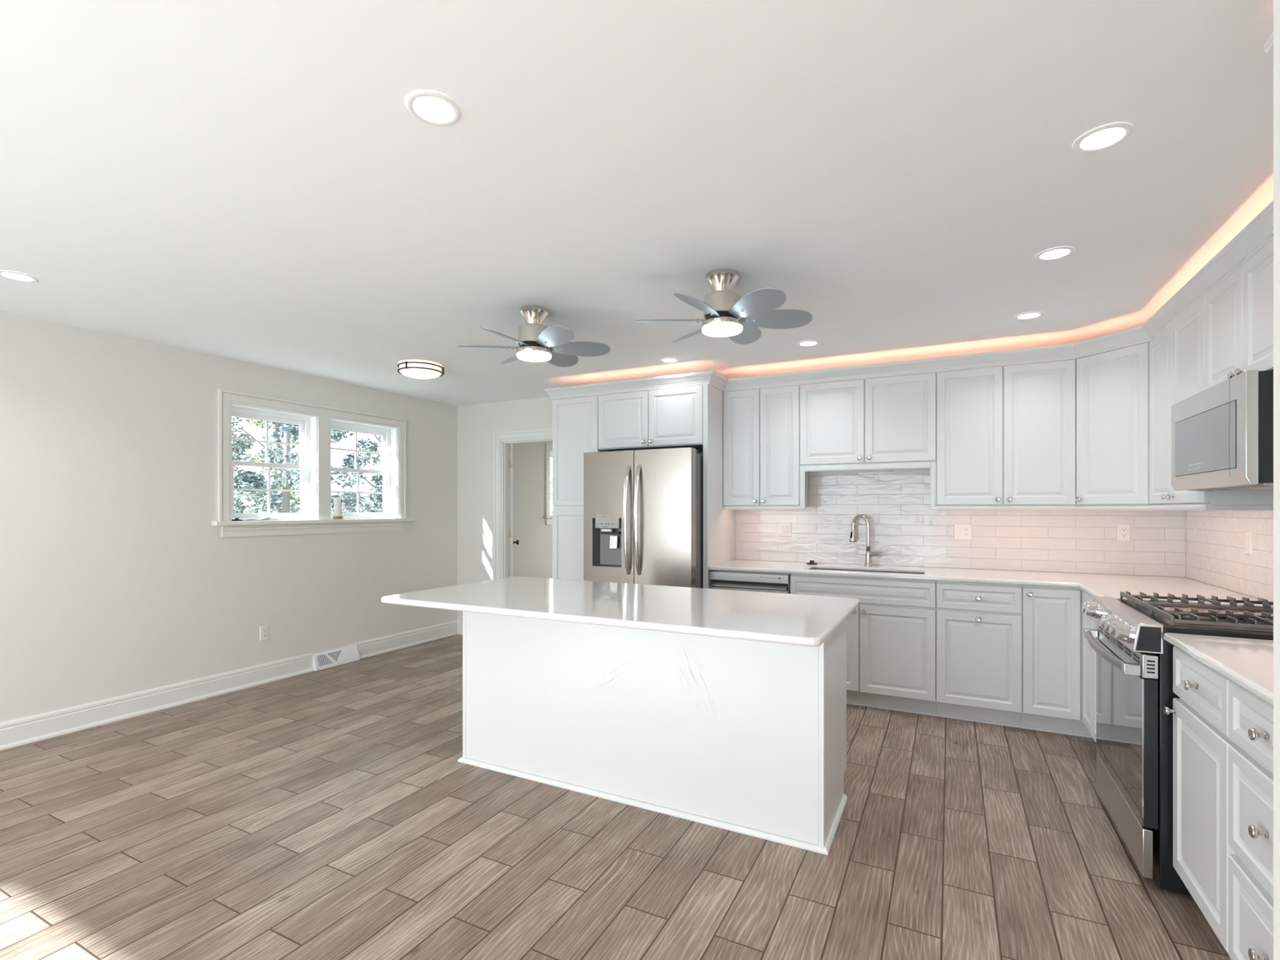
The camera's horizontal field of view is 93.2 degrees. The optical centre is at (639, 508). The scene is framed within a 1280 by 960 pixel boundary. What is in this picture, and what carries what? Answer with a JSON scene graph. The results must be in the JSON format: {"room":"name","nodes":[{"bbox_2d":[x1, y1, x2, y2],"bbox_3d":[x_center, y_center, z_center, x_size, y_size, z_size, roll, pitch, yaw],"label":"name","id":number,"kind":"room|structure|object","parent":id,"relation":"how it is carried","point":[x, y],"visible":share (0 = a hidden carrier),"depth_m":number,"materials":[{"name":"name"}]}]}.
{"room":"kitchen","nodes":[
{"label":"kitchen","id":0,"kind":"room"},
{"bbox_2d":[0,311,552,722],"bbox_3d":[-2.877,0.118,4.872,0.150,2.440,10.550,0,0,27],"label":"wall","id":1,"kind":"structure","parent":0,"point":[117,579],"depth_m":4.05,"materials":[{"name":"paint"}]},
{"bbox_2d":[0,619,462,751],"bbox_3d":[-3.326,1.265,3.270,0.512,0.147,6.987,0,0,27],"label":"baseboard","id":2,"kind":"structure","parent":1,"relation":"attached to","point":[27,730],"depth_m":4.12,"materials":[{"name":"paint"}]},
{"bbox_2d":[259,624,269,641],"bbox_3d":[-2.894,0.957,4.665,0.009,0.114,0.070,0,0,27],"label":"outlet","id":3,"kind":"object","parent":1,"relation":"attached to","point":[264,630],"visible":1,"depth_m":4.66,"materials":[{"name":"white plastic"}]},
{"bbox_2d":[262,628,266,637],"bbox_3d":[-2.891,0.957,4.664,0.002,0.066,0.033,0,0,27],"label":"receptacle","id":4,"kind":"object","parent":3,"relation":"attached to","point":[264,630],"depth_m":4.66,"materials":[{"name":"white plastic"}]},
{"bbox_2d":[231,403,317,520],"bbox_3d":[-2.921,-0.345,4.788,0.149,0.872,0.691,0,0,27],"label":"window","id":5,"kind":"structure","parent":1,"relation":"in","point":[308,424],"depth_m":4.96,"materials":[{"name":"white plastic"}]},
{"bbox_2d":[231,518,243,520],"bbox_3d":[-2.992,0.078,4.494,0.024,0.022,0.081,0,0,27],"label":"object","id":6,"kind":"structure","parent":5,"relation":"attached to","point":[235,519],"depth_m":4.49,"materials":[{"name":"black"}]},
{"bbox_2d":[217,388,406,521],"bbox_3d":[-2.655,-0.389,5.114,0.024,0.958,1.686,0,0,27],"label":"trim","id":7,"kind":"structure","parent":1,"relation":"attached to","point":[226,397],"depth_m":5.05,"materials":[{"name":"paint"}]},
{"bbox_2d":[221,521,404,537],"bbox_3d":[-2.653,0.164,5.107,0.034,0.082,1.624,0,0,27],"label":"trim","id":8,"kind":"structure","parent":1,"relation":"attached to","point":[284,529],"depth_m":4.95,"materials":[{"name":"paint"}]},
{"bbox_2d":[211,518,413,525],"bbox_3d":[-2.669,0.106,5.141,0.125,0.032,1.799,0,0,27],"label":"trim","id":9,"kind":"structure","parent":1,"relation":"attached to","point":[362,520],"depth_m":4.91,"materials":[{"name":"paint"}]},
{"bbox_2d":[243,516,278,519],"bbox_3d":[-2.935,0.074,4.644,0.086,0.023,0.270,0,0,27],"label":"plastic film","id":10,"kind":"object","parent":9,"relation":"on","point":[273,517],"visible":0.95,"depth_m":4.68,"materials":[{"name":"plastic"}]},
{"bbox_2d":[333,497,342,519],"bbox_3d":[-2.615,-0.004,5.244,0.060,0.187,0.086,0,0,27],"label":"air freshener","id":11,"kind":"object","parent":9,"relation":"on","point":[338,502],"visible":0.98,"depth_m":5.22,"materials":[{"name":"white plastic"}]},
{"bbox_2d":[311,644,359,671],"bbox_3d":[-2.600,1.272,5.183,0.060,0.131,0.417,0,0,27],"label":"air vent","id":12,"kind":"object","parent":1,"relation":"attached to","point":[329,659],"visible":1,"depth_m":5.16,"materials":[{"name":"white plastic"}]},
{"bbox_2d":[330,417,397,519],"bbox_3d":[-2.551,-0.345,5.510,0.149,0.872,0.713,0,0,27],"label":"window","id":13,"kind":"structure","parent":1,"relation":"in","point":[388,434],"depth_m":5.73,"materials":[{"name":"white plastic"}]},
{"bbox_2d":[543,442,552,524],"bbox_3d":[-1.048,-0.328,8.306,0.125,1.077,0.950,0,0,27],"label":"trim","id":14,"kind":"structure","parent":1,"relation":"attached to","point":[548,446],"depth_m":7.93,"materials":[{"name":"paint"}]},
{"bbox_2d":[550,449,552,515],"bbox_3d":[-1.104,-0.345,8.335,0.149,0.872,0.709,0,0,27],"label":"window","id":15,"kind":"structure","parent":1,"relation":"in","point":[551,451],"depth_m":8.18,"materials":[{"name":"white plastic"}]},
{"bbox_2d":[0,634,1231,959],"bbox_3d":[-0.147,1.398,3.474,6.284,0.120,10.550,0,0,27],"label":"floor","id":16,"kind":"structure","parent":0,"point":[332,813],"depth_m":2.34,"materials":[{"name":"brown wood"}]},
{"bbox_2d":[552,395,607,580],"bbox_3d":[-0.396,0.204,5.320,0.453,2.268,0.654,0,0,27],"label":"pantry cabinet","id":17,"kind":"object","parent":16,"relation":"on","point":[575,420],"visible":0.44,"depth_m":5.05,"materials":[{"name":"paint"}]},
{"bbox_2d":[544,31,1273,399],"bbox_3d":[0.461,-0.974,3.156,4.061,0.086,3.734,0,0,27],"label":"crown molding","id":18,"kind":"structure","parent":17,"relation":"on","point":[1259,232],"depth_m":3.88,"materials":[{"name":"paint"}]},
{"bbox_2d":[583,447,702,588],"bbox_3d":[0.139,0.443,4.870,0.905,1.766,0.925,0,0,27],"label":"refrigerator","id":19,"kind":"object","parent":16,"relation":"on","point":[643,508],"visible":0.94,"depth_m":4.47,"materials":[{"name":"silver metal"}]},
{"bbox_2d":[457,611,848,855],"bbox_3d":[0.026,0.896,3.054,1.901,0.883,0.640,0,0,27],"label":"kitchen island","id":20,"kind":"object","parent":16,"relation":"on","point":[747,737],"visible":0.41,"depth_m":2.68,"materials":[{"name":"white paint"}]},
{"bbox_2d":[381,576,859,646],"bbox_3d":[-0.106,0.439,2.901,2.077,0.030,1.023,0,0,27],"label":"island countertop","id":21,"kind":"structure","parent":20,"relation":"on","point":[799,620],"depth_m":2.64,"materials":[{"name":"white stone"}]},
{"bbox_2d":[702,383,735,588],"bbox_3d":[0.636,0.204,4.795,0.039,2.267,0.657,0,0,27],"label":"end panel","id":22,"kind":"object","parent":16,"relation":"on","point":[718,524],"visible":0.36,"depth_m":4.62,"materials":[{"name":"paint"}]},
{"bbox_2d":[709,569,790,593],"bbox_3d":[0.914,0.898,4.639,0.590,0.879,0.600,0,0,27],"label":"dishwasher","id":23,"kind":"object","parent":16,"relation":"on","point":[780,583],"visible":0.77,"depth_m":4.37,"materials":[{"name":"silver metal"}]},
{"bbox_2d":[790,568,936,715],"bbox_3d":[1.598,0.896,4.301,0.921,0.882,0.658,0,0,27],"label":"base cabinet","id":24,"kind":"object","parent":16,"relation":"on","point":[891,632],"visible":0.77,"depth_m":3.97,"materials":[{"name":"paint"}]},
{"bbox_2d":[936,581,1022,728],"bbox_3d":[2.214,0.896,3.985,0.463,0.882,0.658,0,0,27],"label":"base cabinet","id":25,"kind":"object","parent":16,"relation":"on","point":[979,625],"visible":1,"depth_m":3.73,"materials":[{"name":"paint"}]},
{"bbox_2d":[1020,585,1096,737],"bbox_3d":[2.773,0.896,3.556,0.920,0.882,0.914,0,0,27],"label":"base cabinet","id":26,"kind":"object","parent":16,"relation":"on","point":[1057,657],"visible":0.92,"depth_m":3.54,"materials":[{"name":"paint"}]},
{"bbox_2d":[708,560,1273,607],"bbox_3d":[1.771,0.439,3.779,2.906,0.030,1.430,0,0,27],"label":"countertop","id":27,"kind":"structure","parent":26,"relation":"on","point":[1095,584],"depth_m":3.79,"materials":[{"name":"white stone"}]},
{"bbox_2d":[806,560,817,564],"bbox_3d":[1.322,0.410,4.654,0.082,0.028,0.082,0,0,27],"label":"stopper","id":28,"kind":"object","parent":27,"relation":"on","point":[811,562],"visible":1,"depth_m":4.64,"materials":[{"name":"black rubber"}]},
{"bbox_2d":[849,514,882,566],"bbox_3d":[1.674,0.232,4.497,0.060,0.384,0.253,0,0,-39],"label":"faucet","id":29,"kind":"object","parent":27,"relation":"on","point":[868,553],"visible":1,"depth_m":4.47,"materials":[{"name":"silver metal"}]},
{"bbox_2d":[812,568,923,574],"bbox_3d":[1.574,0.547,4.245,0.772,0.183,0.330,0,0,27],"label":"sink","id":30,"kind":"object","parent":27,"relation":"in","point":[812,569],"visible":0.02,"depth_m":4.39,"materials":[{"name":"metal"}]},
{"bbox_2d":[1093,621,1096,742],"bbox_3d":[2.562,0.896,2.861,0.658,0.882,0.515,0,0,27],"label":"base cabinet","id":31,"kind":"object","parent":16,"relation":"on","point":[1094,622],"visible":0.02,"depth_m":3.18,"materials":[{"name":"paint"}]},
{"bbox_2d":[1081,591,1273,895],"bbox_3d":[2.211,0.854,2.317,0.768,0.969,0.754,0,0,27],"label":"range","id":32,"kind":"object","parent":16,"relation":"on","point":[1135,660],"visible":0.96,"depth_m":2.18,"materials":[{"name":"silver metal"}]},
{"bbox_2d":[1115,598,1273,639],"bbox_3d":[2.270,0.426,2.288,0.631,0.036,0.744,0,0,27],"label":"cooktop","id":33,"kind":"object","parent":32,"relation":"in","point":[1165,625],"depth_m":2.13,"materials":[{"name":"black metal"}]},
{"bbox_2d":[1163,646,1236,953],"bbox_3d":[1.982,0.896,1.728,0.658,0.882,0.461,0,0,27],"label":"base cabinet","id":34,"kind":"object","parent":16,"relation":"on","point":[1202,850],"visible":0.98,"depth_m":1.83,"materials":[{"name":"paint"}]},
{"bbox_2d":[1228,680,1273,959],"bbox_3d":[1.772,0.896,1.318,0.658,0.882,0.456,0,0,27],"label":"base cabinet","id":35,"kind":"object","parent":16,"relation":"on","point":[1251,718],"visible":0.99,"depth_m":1.53,"materials":[{"name":"paint"}]},
{"bbox_2d":[1163,632,1273,706],"bbox_3d":[1.882,0.439,1.526,0.653,0.030,0.927,0,0,27],"label":"countertop","id":36,"kind":"structure","parent":35,"relation":"on","point":[1248,663],"depth_m":1.75,"materials":[{"name":"white stone"}]},
{"bbox_2d":[0,0,1273,406],"bbox_3d":[-0.147,-1.152,3.474,6.284,0.100,10.550,0,0,27],"label":"ceiling","id":37,"kind":"structure","parent":0,"point":[256,182],"depth_m":1.97,"materials":[{"name":"paint"}]},
{"bbox_2d":[0,270,38,282],"bbox_3d":[-2.945,-1.099,2.861,0.144,0.006,0.144,0,0,27],"label":"recessed light","id":38,"kind":"object","parent":37,"relation":"in","point":[12,275],"visible":1,"depth_m":2.86,"materials":[{"name":"white plastic"}]},
{"bbox_2d":[397,360,444,379],"bbox_3d":[-1.675,-1.051,4.616,0.332,0.100,0.334,0,0,27],"label":"flush ceiling light","id":39,"kind":"object","parent":37,"relation":"attached to","point":[422,370],"visible":1,"depth_m":4.52,"materials":[{"name":"white glass"}]},
{"bbox_2d":[405,90,461,125],"bbox_3d":[-0.567,-1.099,1.663,0.144,0.006,0.144,0,0,27],"label":"recessed light","id":40,"kind":"object","parent":37,"relation":"in","point":[429,107],"visible":1,"depth_m":1.66,"materials":[{"name":"white plastic"}]},
{"bbox_2d":[456,305,610,367],"bbox_3d":[-0.585,-0.966,3.343,0.840,0.271,0.738,0,0,-4],"label":"ceiling fan","id":41,"kind":"object","parent":37,"relation":"hanging from","point":[535,338],"visible":1,"depth_m":3.29,"materials":[{"name":"silver metal"}]},
{"bbox_2d":[659,357,679,363],"bbox_3d":[0.218,-1.099,4.473,0.144,0.006,0.144,0,0,27],"label":"recessed light","id":42,"kind":"object","parent":37,"relation":"in","point":[668,360],"visible":1,"depth_m":4.47,"materials":[{"name":"white plastic"}]},
{"bbox_2d":[633,268,812,344],"bbox_3d":[0.387,-0.966,2.848,0.840,0.271,0.738,0,0,2],"label":"ceiling fan","id":43,"kind":"object","parent":37,"relation":"hanging from","point":[722,308],"visible":1,"depth_m":2.79,"materials":[{"name":"silver metal"}]},
{"bbox_2d":[797,340,819,346],"bbox_3d":[1.119,-1.099,4.021,0.144,0.006,0.144,0,0,27],"label":"recessed light","id":44,"kind":"object","parent":37,"relation":"in","point":[806,343],"visible":1,"depth_m":4.01,"materials":[{"name":"white plastic"}]},
{"bbox_2d":[1013,311,1044,319],"bbox_3d":[2.213,-1.099,3.444,0.144,0.006,0.144,0,0,27],"label":"recessed light","id":45,"kind":"object","parent":37,"relation":"in","point":[1028,315],"visible":1,"depth_m":3.43,"materials":[{"name":"white plastic"}]},
{"bbox_2d":[1035,246,1075,261],"bbox_3d":[1.788,-1.099,2.609,0.144,0.006,0.144,0,0,27],"label":"recessed light","id":46,"kind":"object","parent":37,"relation":"in","point":[1060,252],"visible":1,"depth_m":2.60,"materials":[{"name":"white plastic"}]},
{"bbox_2d":[1072,122,1133,153],"bbox_3d":[1.373,-1.099,1.796,0.144,0.006,0.144,0,0,27],"label":"recessed light","id":47,"kind":"object","parent":37,"relation":"in","point":[1104,137],"visible":1,"depth_m":1.79,"materials":[{"name":"white plastic"}]},
{"bbox_2d":[457,342,1186,620],"bbox_3d":[0.743,0.118,5.178,6.014,2.440,0.120,0,0,27],"label":"wall","id":48,"kind":"structure","parent":0,"point":[477,424],"depth_m":6.35,"materials":[{"name":"paint"}]},
{"bbox_2d":[509,444,519,577],"bbox_3d":[-1.421,0.325,6.685,0.175,2.003,0.774,0,0,-12],"label":"door","id":49,"kind":"structure","parent":48,"relation":"in","point":[511,460],"depth_m":6.32,"materials":[{"name":"paint"}]},
{"bbox_2d":[493,427,552,579],"bbox_3d":[-1.043,0.273,6.081,0.984,2.130,0.142,0,0,27],"label":"trim","id":50,"kind":"structure","parent":48,"relation":"attached to","point":[502,441],"depth_m":6.22,"materials":[{"name":"paint"}]},
{"bbox_2d":[598,384,702,453],"bbox_3d":[0.204,-0.707,4.995,0.910,0.446,0.684,0,0,27],"label":"upper cabinet","id":51,"kind":"object","parent":48,"relation":"attached to","point":[670,417],"visible":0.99,"depth_m":4.71,"materials":[{"name":"paint"}]},
{"bbox_2d":[568,384,701,398],"bbox_3d":[-0.072,-0.945,4.860,1.250,0.006,0.014,0,0,27],"label":"molding","id":52,"kind":"structure","parent":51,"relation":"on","point":[700,384],"depth_m":4.82,"materials":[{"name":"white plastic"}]},
{"bbox_2d":[723,384,808,506],"bbox_3d":[0.990,-0.475,4.784,0.598,0.909,0.353,0,0,27],"label":"upper cabinet","id":53,"kind":"object","parent":48,"relation":"attached to","point":[762,426],"visible":0.99,"depth_m":4.65,"materials":[{"name":"paint"}]},
{"bbox_2d":[800,372,936,466],"bbox_3d":[1.665,-0.626,4.438,0.917,0.608,0.353,0,0,27],"label":"upper cabinet","id":54,"kind":"object","parent":48,"relation":"attached to","point":[887,420],"visible":0.99,"depth_m":4.29,"materials":[{"name":"paint"}]},
{"bbox_2d":[735,468,1185,577],"bbox_3d":[2.092,0.052,4.415,2.897,0.744,0.008,0,0,27],"label":"backsplash","id":55,"kind":"structure","parent":48,"relation":"attached to","point":[895,503],"depth_m":4.39,"materials":[{"name":"white tile"}]},
{"bbox_2d":[777,522,791,536],"bbox_3d":[1.164,0.166,4.880,0.116,0.114,0.010,0,0,27],"label":"outlet switch plate","id":56,"kind":"object","parent":55,"relation":"attached to","point":[784,529],"visible":1,"depth_m":4.88,"materials":[{"name":"white plastic"}]},
{"bbox_2d":[785,525,789,533],"bbox_3d":[1.183,0.166,4.868,0.033,0.066,0.002,0,0,27],"label":"receptacle","id":57,"kind":"object","parent":56,"relation":"attached to","point":[787,527],"depth_m":4.87,"materials":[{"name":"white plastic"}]},
{"bbox_2d":[953,524,972,540],"bbox_3d":[2.295,0.163,4.301,0.116,0.114,0.010,0,0,27],"label":"outlet switch plate","id":58,"kind":"object","parent":55,"relation":"attached to","point":[961,531],"visible":1,"depth_m":4.30,"materials":[{"name":"white plastic"}]},
{"bbox_2d":[964,527,968,536],"bbox_3d":[2.315,0.163,4.288,0.033,0.066,0.002,0,0,27],"label":"receptacle","id":59,"kind":"object","parent":58,"relation":"attached to","point":[966,529],"depth_m":4.29,"materials":[{"name":"white plastic"}]},
{"bbox_2d":[1117,523,1130,541],"bbox_3d":[3.109,0.151,3.885,0.070,0.114,0.009,0,0,27],"label":"outlet","id":60,"kind":"object","parent":55,"relation":"attached to","point":[1123,529],"visible":1,"depth_m":3.88,"materials":[{"name":"white plastic"}]},
{"bbox_2d":[1120,527,1127,537],"bbox_3d":[3.108,0.151,3.882,0.033,0.066,0.002,0,0,27],"label":"receptacle","id":61,"kind":"object","parent":60,"relation":"attached to","point":[1123,530],"depth_m":3.88,"materials":[{"name":"white plastic"}]},
{"bbox_2d":[936,359,1075,506],"bbox_3d":[2.421,-0.475,4.051,0.778,0.909,0.353,0,0,27],"label":"upper cabinet","id":62,"kind":"object","parent":48,"relation":"attached to","point":[1006,435],"visible":1,"depth_m":3.91,"materials":[{"name":"paint"}]},
{"bbox_2d":[1075,342,1153,506],"bbox_3d":[2.974,-0.475,3.623,0.622,0.909,0.612,0,0,27],"label":"upper cabinet","id":63,"kind":"object","parent":48,"relation":"attached to","point":[1113,387],"visible":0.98,"depth_m":3.52,"materials":[{"name":"paint"}]},
{"bbox_2d":[1273,0,1279,959],"bbox_3d":[1.165,0.118,0.460,0.960,2.440,0.120,0,0,27],"label":"wall","id":64,"kind":"structure","parent":0,"point":[1276,2],"depth_m":0.72,"materials":[{"name":"paint"}]},
{"bbox_3d":[1.845,0.118,0.604,0.120,2.440,7.257,0,0,27],"label":"wall","id":65,"kind":"structure","parent":0,"visible":0},
{"bbox_2d":[1149,296,1273,505],"bbox_3d":[2.766,-0.475,2.925,0.353,0.909,0.824,0,0,27],"label":"upper cabinet","id":66,"kind":"object","parent":65,"relation":"attached to","point":[1177,354],"visible":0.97,"depth_m":2.98,"materials":[{"name":"paint"}]},
{"bbox_2d":[723,462,1273,511],"bbox_3d":[1.997,-0.157,3.897,0.930,0.328,3.099,0,0,-39],"label":"rail","id":67,"kind":"object","parent":66,"relation":"attached to","point":[931,465],"visible":1,"depth_m":4.06,"materials":[{"name":"paint"}]},
{"bbox_2d":[1171,368,1273,491],"bbox_3d":[2.366,-0.275,2.238,0.435,0.396,0.756,0,0,27],"label":"microwave","id":68,"kind":"object","parent":65,"relation":"attached to","point":[1222,434],"visible":1,"depth_m":2.14,"materials":[{"name":"silver metal"}]},
{"bbox_2d":[1185,510,1273,601],"bbox_3d":[2.673,0.173,2.361,0.008,0.500,3.134,0,0,27],"label":"backsplash","id":69,"kind":"structure","parent":65,"relation":"attached to","point":[1215,555],"depth_m":3.14,"materials":[{"name":"white tile"}]},
{"bbox_2d":[1244,530,1252,555],"bbox_3d":[2.965,0.165,2.951,0.010,0.114,0.070,0,0,27],"label":"switch","id":70,"kind":"object","parent":69,"relation":"attached to","point":[1248,535],"visible":1,"depth_m":2.94,"materials":[{"name":"white plastic"}]},
{"bbox_2d":[1204,239,1273,390],"bbox_3d":[2.405,-0.702,2.219,0.353,0.456,0.761,0,0,27],"label":"upper cabinet","id":71,"kind":"object","parent":65,"relation":"attached to","point":[1239,310],"visible":0.68,"depth_m":2.29,"materials":[{"name":"paint"}]},
{"label":"outside","id":72,"kind":"structure","parent":0,"visible":0},
{"bbox_3d":[-3.256,1.988,10.095,75.000,0.200,75.000,0,0,27],"label":"lawn","id":73,"kind":"structure","parent":72,"visible":0},
{"bbox_2d":[231,417,298,513],"bbox_3d":[-9.953,-1.823,14.391,4.317,7.429,5.030,0,0,-26],"label":"tree","id":74,"kind":"object","parent":73,"relation":"on","point":[243,446],"visible":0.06,"depth_m":14.49,"materials":[{"name":"green plant"}]},
{"bbox_2d":[236,417,337,519],"bbox_3d":[-12.155,-2.109,20.474,3.912,8.001,4.126,0,0,22],"label":"tree","id":75,"kind":"object","parent":73,"relation":"on","point":[255,422],"visible":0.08,"depth_m":19.84,"materials":[{"name":"green plant"}]},
{"bbox_2d":[231,421,373,518],"bbox_3d":[-5.411,-1.051,9.499,2.801,5.891,2.518,0,0,-10],"label":"tree","id":76,"kind":"object","parent":73,"relation":"on","point":[246,477],"visible":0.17,"depth_m":9.38,"materials":[{"name":"green plant"}]},
{"bbox_2d":[233,465,382,519],"bbox_3d":[-14.784,0.013,24.876,3.700,3.750,9.600,0,0,27],"label":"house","id":77,"kind":"structure","parent":73,"relation":"on","point":[366,486],"depth_m":25.27,"materials":[{"name":"white"}]},
{"bbox_2d":[335,436,382,512],"bbox_3d":[-5.069,-1.206,12.737,2.675,6.195,2.245,0,0,-8],"label":"tree","id":78,"kind":"object","parent":73,"relation":"on","point":[373,447],"visible":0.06,"depth_m":12.07,"materials":[{"name":"green plant"}]},
{"bbox_2d":[344,434,382,511],"bbox_3d":[-7.686,-1.169,18.496,2.792,6.122,2.709,0,0,27],"label":"tree","id":79,"kind":"object","parent":73,"relation":"on","point":[375,477],"visible":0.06,"depth_m":18.08,"materials":[{"name":"green plant"}]},
{"bbox_2d":[550,457,552,500],"bbox_3d":[-1.601,-0.957,15.831,3.416,5.699,3.189,0,0,-31],"label":"tree","id":80,"kind":"object","parent":73,"relation":"on","point":[551,473],"visible":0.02,"depth_m":16.25,"materials":[{"name":"green plant"}]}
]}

